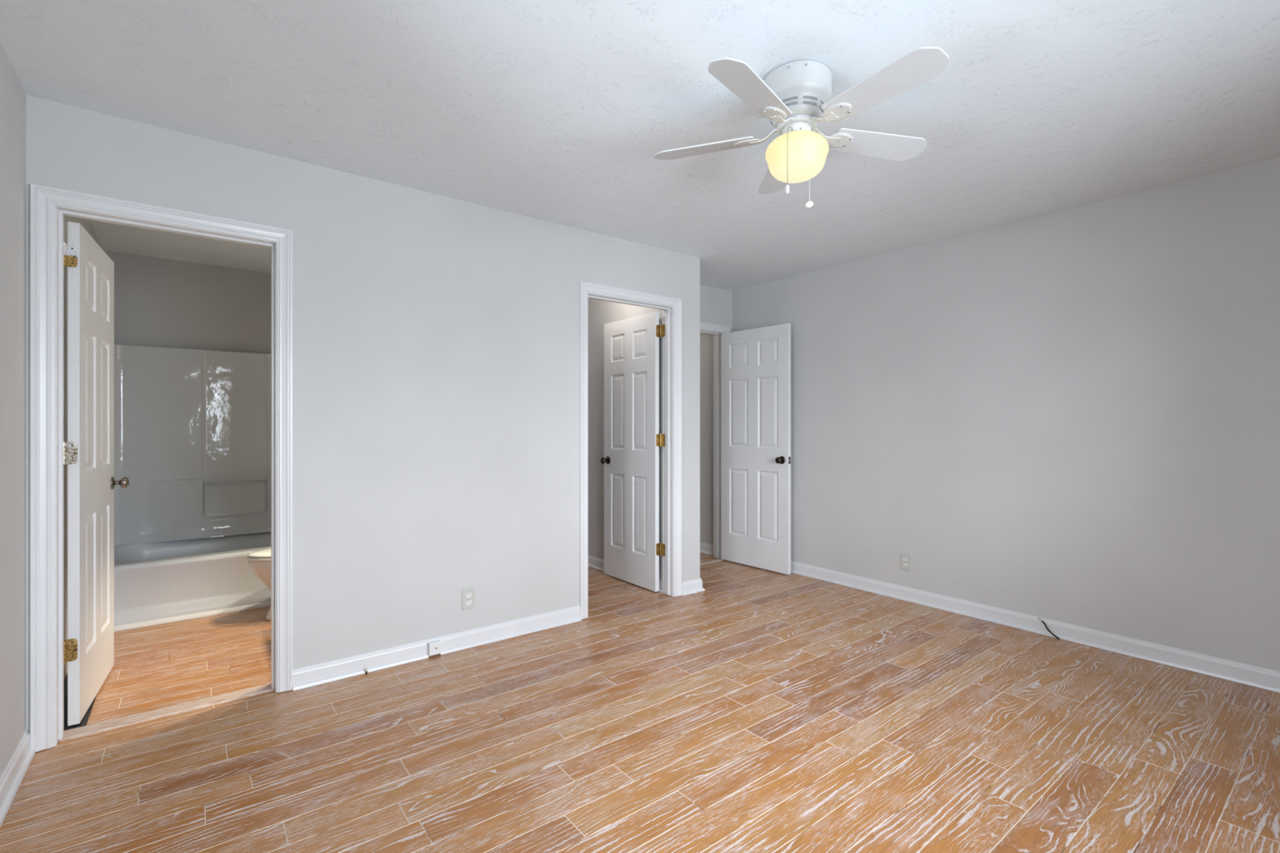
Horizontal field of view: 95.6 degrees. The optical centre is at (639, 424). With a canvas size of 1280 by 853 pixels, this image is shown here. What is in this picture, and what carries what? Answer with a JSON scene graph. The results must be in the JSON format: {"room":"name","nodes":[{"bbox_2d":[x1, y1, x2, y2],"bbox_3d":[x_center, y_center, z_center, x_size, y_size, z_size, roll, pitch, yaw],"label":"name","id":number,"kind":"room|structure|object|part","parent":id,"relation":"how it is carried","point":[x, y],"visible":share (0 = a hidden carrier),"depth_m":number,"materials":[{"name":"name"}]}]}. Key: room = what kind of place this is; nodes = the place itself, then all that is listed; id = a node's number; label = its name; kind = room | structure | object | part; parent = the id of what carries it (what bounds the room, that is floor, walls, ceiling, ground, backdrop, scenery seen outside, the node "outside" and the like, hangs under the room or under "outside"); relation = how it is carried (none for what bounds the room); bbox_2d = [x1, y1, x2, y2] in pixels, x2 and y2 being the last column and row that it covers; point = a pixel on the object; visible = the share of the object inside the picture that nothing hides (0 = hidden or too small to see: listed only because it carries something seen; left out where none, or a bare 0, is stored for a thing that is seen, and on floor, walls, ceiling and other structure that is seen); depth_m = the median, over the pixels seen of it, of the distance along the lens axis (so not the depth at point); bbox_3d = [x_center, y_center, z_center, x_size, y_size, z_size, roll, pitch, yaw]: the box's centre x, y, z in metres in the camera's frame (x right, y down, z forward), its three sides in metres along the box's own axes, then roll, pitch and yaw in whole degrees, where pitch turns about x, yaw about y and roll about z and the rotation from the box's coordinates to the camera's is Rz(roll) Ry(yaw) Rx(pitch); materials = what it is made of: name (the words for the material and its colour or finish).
{"room":"empty bedroom","nodes":[
{"label":"empty bedroom","id":0,"kind":"room"},
{"bbox_2d":[0,43,102,777],"bbox_3d":[-1.774,0.000,1.408,0.120,2.440,6.880,0,0,-38],"label":"wall","id":1,"kind":"structure","parent":0,"point":[12,95],"depth_m":1.98,"materials":[{"name":"paint"}]},
{"bbox_2d":[0,728,35,826],"bbox_3d":[-0.972,1.174,0.493,0.026,0.090,4.211,0,0,-38],"label":"baseboard","id":2,"kind":"structure","parent":1,"relation":"attached to","point":[14,773],"depth_m":1.95,"materials":[{"name":"white paint"}]},
{"bbox_2d":[114,601,271,631],"bbox_3d":[-2.599,1.206,3.805,1.510,0.026,0.024,0,0,-38],"label":"trim","id":3,"kind":"structure","parent":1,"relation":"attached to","point":[119,628],"depth_m":3.63,"materials":[{"name":"white paint"}]},
{"bbox_2d":[103,250,271,354],"bbox_3d":[-3.161,0.000,4.610,1.618,2.440,0.120,0,0,-38],"label":"wall","id":4,"kind":"structure","parent":0,"point":[159,302],"depth_m":4.36,"materials":[{"name":"paint"}]},
{"bbox_2d":[26,94,700,732],"bbox_3d":[-0.952,0.000,3.247,3.436,2.440,0.115,0,0,-38],"label":"wall","id":5,"kind":"structure","parent":0,"point":[436,337],"depth_m":3.00,"materials":[{"name":"paint"}]},
{"bbox_2d":[63,221,128,725],"bbox_3d":[-2.447,0.198,2.594,0.158,2.020,0.753,0,0,-34],"label":"door","id":6,"kind":"structure","parent":5,"relation":"in","point":[89,455],"depth_m":2.48,"materials":[{"name":"white paint"}]},
{"bbox_3d":[-2.582,0.290,2.887,0.056,0.054,0.054,0,0,-34],"label":"knob","id":7,"kind":"part","parent":6,"relation":"part of","materials":[{"name":"silver metal"}]},
{"bbox_2d":[30,183,292,751],"bbox_3d":[-1.968,0.165,2.458,0.839,2.109,0.150,0,0,-38],"label":"door frame","id":8,"kind":"structure","parent":5,"relation":"attached to","point":[49,206],"depth_m":2.23,"materials":[{"name":"white paint"}]},
{"bbox_2d":[427,639,441,655],"bbox_3d":[-1.077,1.173,3.043,0.068,0.067,0.026,0,0,-38],"label":"box","id":9,"kind":"object","parent":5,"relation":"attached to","point":[434,647],"visible":1,"depth_m":3.03,"materials":[{"name":"white plastic"}]},
{"bbox_2d":[462,586,475,610],"bbox_3d":[-0.940,0.957,3.178,0.073,0.117,0.008,0,0,-38],"label":"wall outlet","id":10,"kind":"object","parent":5,"relation":"attached to","point":[468,594],"visible":1,"depth_m":3.18,"materials":[{"name":"plastic"}]},
{"bbox_2d":[465,600,471,605],"bbox_3d":[-0.939,0.977,3.176,0.034,0.028,0.003,0,0,-38],"label":"receptacle","id":11,"kind":"object","parent":10,"relation":"attached to","point":[468,602],"depth_m":3.17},
{"bbox_2d":[465,592,471,598],"bbox_3d":[-0.939,0.938,3.176,0.034,0.028,0.003,0,0,-38],"label":"receptacle","id":12,"kind":"object","parent":10,"relation":"attached to","point":[468,595],"depth_m":3.18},
{"bbox_2d":[292,554,705,691],"bbox_3d":[-1.025,1.174,4.056,2.611,0.090,1.535,0,0,-38],"label":"baseboard","id":13,"kind":"structure","parent":5,"relation":"attached to","point":[320,673],"depth_m":3.09,"materials":[{"name":"white paint"}]},
{"bbox_2d":[579,281,681,619],"bbox_3d":[-0.075,0.165,3.917,0.846,2.109,0.132,0,0,-38],"label":"door frame","id":14,"kind":"structure","parent":5,"relation":"attached to","point":[671,307],"depth_m":4.09,"materials":[{"name":"white paint"}]},
{"bbox_2d":[587,297,662,578],"bbox_3d":[-0.201,0.000,4.786,0.098,2.440,1.394,0,0,-38],"label":"wall","id":15,"kind":"structure","parent":0,"point":[600,313],"depth_m":4.91,"materials":[{"name":"paint"}]},
{"bbox_2d":[600,311,665,591],"bbox_3d":[-0.079,0.198,4.412,0.101,2.020,0.716,0,0,-39],"label":"door","id":16,"kind":"structure","parent":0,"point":[633,440],"depth_m":4.40,"materials":[{"name":"white paint"}]},
{"bbox_3d":[-0.284,0.290,4.633,0.056,0.054,0.054,0,0,-38],"label":"knob","id":17,"kind":"part","parent":16,"relation":"part of","materials":[{"name":"brown metal"}]},
{"bbox_2d":[0,552,1279,852],"bbox_3d":[0.261,1.245,3.235,5.620,0.050,7.182,0,0,-38],"label":"floor","id":18,"kind":"structure","parent":0,"point":[757,710],"depth_m":2.23,"materials":[{"name":"brown wood"}]},
{"bbox_2d":[63,674,96,730],"bbox_3d":[-2.537,1.217,2.615,0.140,0.006,0.796,0,0,-38],"label":"rubber mat","id":19,"kind":"object","parent":18,"relation":"on","point":[83,722],"visible":0.2,"depth_m":2.44,"materials":[{"name":"black rubber"}]},
{"bbox_2d":[58,683,274,742],"bbox_3d":[-1.983,1.216,2.480,0.704,0.007,0.094,0,0,-38],"label":"threshold","id":20,"kind":"object","parent":18,"relation":"on","point":[87,730],"visible":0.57,"depth_m":2.44,"materials":[{"name":"beige wood"}]},
{"bbox_2d":[114,343,271,626],"bbox_3d":[-2.879,0.327,4.165,1.510,1.778,0.889,0,0,-38],"label":"bathtub","id":21,"kind":"object","parent":18,"relation":"on","point":[193,427],"visible":0.51,"depth_m":4.22,"materials":[{"name":"plastic"}]},
{"bbox_2d":[247,546,271,620],"bbox_3d":[-2.111,0.840,3.786,0.755,0.753,0.474,0,0,-38],"label":"toilet","id":22,"kind":"object","parent":18,"relation":"on","point":[260,561],"visible":0.16,"depth_m":3.54,"materials":[{"name":"ceramic"}]},
{"bbox_3d":[-2.206,0.823,3.712,0.512,0.018,0.376,0,0,-38],"label":"seat","id":23,"kind":"part","parent":22,"relation":"part of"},
{"bbox_3d":[-2.206,0.799,3.712,0.510,0.025,0.374,0,0,-38],"label":"lid","id":24,"kind":"part","parent":22,"relation":"part of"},
{"bbox_2d":[700,558,723,564],"bbox_3d":[0.453,1.217,5.010,0.740,0.006,0.058,0,0,-38],"label":"threshold","id":25,"kind":"object","parent":18,"relation":"on","point":[719,559],"visible":0.36,"depth_m":5.14,"materials":[{"name":"brown wood"}]},
{"bbox_2d":[1037,617,1059,639],"bbox_3d":[2.341,1.169,3.330,0.013,0.110,0.118,0,0,-42],"label":"coaxial cable","id":26,"kind":"object","parent":18,"relation":"on","point":[1038,618],"visible":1,"depth_m":3.33,"materials":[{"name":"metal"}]},
{"bbox_2d":[0,0,1279,291],"bbox_3d":[0.288,-1.250,3.199,5.620,0.060,7.300,0,0,-38],"label":"ceiling","id":27,"kind":"structure","parent":0,"point":[554,111],"depth_m":2.17,"materials":[{"name":"white paint"}]},
{"bbox_2d":[653,46,949,208],"bbox_3d":[0.565,-0.997,2.018,1.018,0.442,0.994,0,0,-38],"label":"ceiling fan","id":28,"kind":"object","parent":27,"relation":"hanging from","point":[795,95],"visible":1,"depth_m":1.96,"materials":[{"name":"white metal"}]},
{"bbox_3d":[0.238,-1.030,2.170,0.386,0.006,0.128,0,12,21],"label":"blade","id":29,"kind":"part","parent":28,"relation":"part of","materials":[{"name":"white wood"}]},
{"bbox_3d":[0.342,-1.030,1.787,0.128,0.006,0.386,15,9,38],"label":"blade","id":30,"kind":"part","parent":28,"relation":"part of","materials":[{"name":"white wood"}]},
{"bbox_3d":[0.570,-1.030,2.388,0.128,0.006,0.386,-12,-1,3],"label":"blade","id":31,"kind":"part","parent":28,"relation":"part of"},
{"bbox_3d":[0.496,-0.791,1.950,0.012,0.030,0.012,0,0,-38],"label":"pull knob","id":32,"kind":"part","parent":28,"relation":"part of","materials":[{"name":"white plastic"}]},
{"bbox_3d":[0.507,-0.918,1.982,0.005,0.227,0.070,0,0,22],"label":"pull chain","id":33,"kind":"part","parent":28,"relation":"part of","materials":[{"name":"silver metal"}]},
{"bbox_3d":[0.554,-1.053,2.051,0.136,0.016,0.136,0,0,-38],"label":"rotor plate","id":34,"kind":"part","parent":28,"relation":"part of","materials":[{"name":"white metal"}]},
{"bbox_3d":[0.554,-0.939,2.051,0.216,0.144,0.216,0,0,-38],"label":"lamp shade","id":35,"kind":"part","parent":28,"relation":"part of","materials":[{"name":"yellow"}]},
{"bbox_3d":[0.625,-0.810,2.137,0.027,0.022,0.008,0,0,15],"label":"pull knob","id":36,"kind":"part","parent":28,"relation":"part of","materials":[{"name":"white plastic"}]},
{"bbox_3d":[0.879,-1.030,2.139,0.386,0.006,0.128,0,-12,-15],"label":"blade","id":37,"kind":"part","parent":28,"relation":"part of","materials":[{"name":"white wood"}]},
{"bbox_3d":[0.739,-1.030,1.768,0.128,0.006,0.386,14,-8,-32],"label":"blade","id":38,"kind":"part","parent":28,"relation":"part of","materials":[{"name":"white wood"}]},
{"bbox_2d":[700,333,713,545],"bbox_3d":[0.121,0.000,6.232,0.100,2.440,2.105,0,0,-38],"label":"wall","id":39,"kind":"structure","parent":0,"point":[706,340],"depth_m":5.49,"materials":[{"name":"paint"}]},
{"bbox_2d":[700,542,713,555],"bbox_3d":[0.071,1.174,6.193,0.026,0.090,2.105,0,0,-38],"label":"baseboard","id":40,"kind":"structure","parent":39,"relation":"attached to","point":[707,548],"depth_m":5.47,"materials":[{"name":"white paint"}]},
{"bbox_2d":[700,284,732,332],"bbox_3d":[0.382,0.000,5.029,1.087,2.440,0.115,0,0,-38],"label":"wall","id":41,"kind":"structure","parent":0,"point":[716,304],"depth_m":5.19,"materials":[{"name":"paint"}]},
{"bbox_2d":[700,322,730,558],"bbox_3d":[0.430,0.165,5.055,0.890,2.109,0.132,0,0,-38],"label":"door frame","id":42,"kind":"structure","parent":41,"relation":"attached to","point":[716,330],"depth_m":5.27,"materials":[{"name":"white paint"}]},
{"bbox_3d":[0.465,0.163,5.010,0.890,2.106,0.018,0,0,-38],"label":"casing","id":43,"kind":"part","parent":42,"relation":"part of","materials":[{"name":"white paint"}]},
{"bbox_2d":[720,323,791,574],"bbox_3d":[0.971,0.198,4.936,0.152,2.020,0.724,0,0,-40],"label":"door","id":44,"kind":"structure","parent":41,"relation":"in","point":[756,362],"depth_m":4.91,"materials":[{"name":"white paint"}]},
{"bbox_3d":[1.124,0.290,4.682,0.056,0.054,0.054,0,0,-40],"label":"knob","id":45,"kind":"part","parent":44,"relation":"part of","materials":[{"name":"brown metal"}]},
{"bbox_2d":[732,156,1279,671],"bbox_3d":[2.368,0.000,3.456,0.120,2.440,5.035,0,0,-38],"label":"wall","id":46,"kind":"structure","parent":0,"point":[1071,415],"depth_m":3.30,"materials":[{"name":"paint"}]},
{"bbox_2d":[900,552,911,571],"bbox_3d":[1.844,0.958,4.026,0.008,0.117,0.073,0,0,-38],"label":"wall outlet","id":47,"kind":"object","parent":46,"relation":"attached to","point":[905,559],"visible":1,"depth_m":4.02,"materials":[{"name":"plastic"}]},
{"bbox_2d":[791,560,1279,693],"bbox_3d":[2.309,1.174,3.413,0.026,0.090,4.800,0,0,-38],"label":"baseboard","id":48,"kind":"structure","parent":46,"relation":"attached to","point":[1226,669],"depth_m":3.26,"materials":[{"name":"white paint"}]}
]}

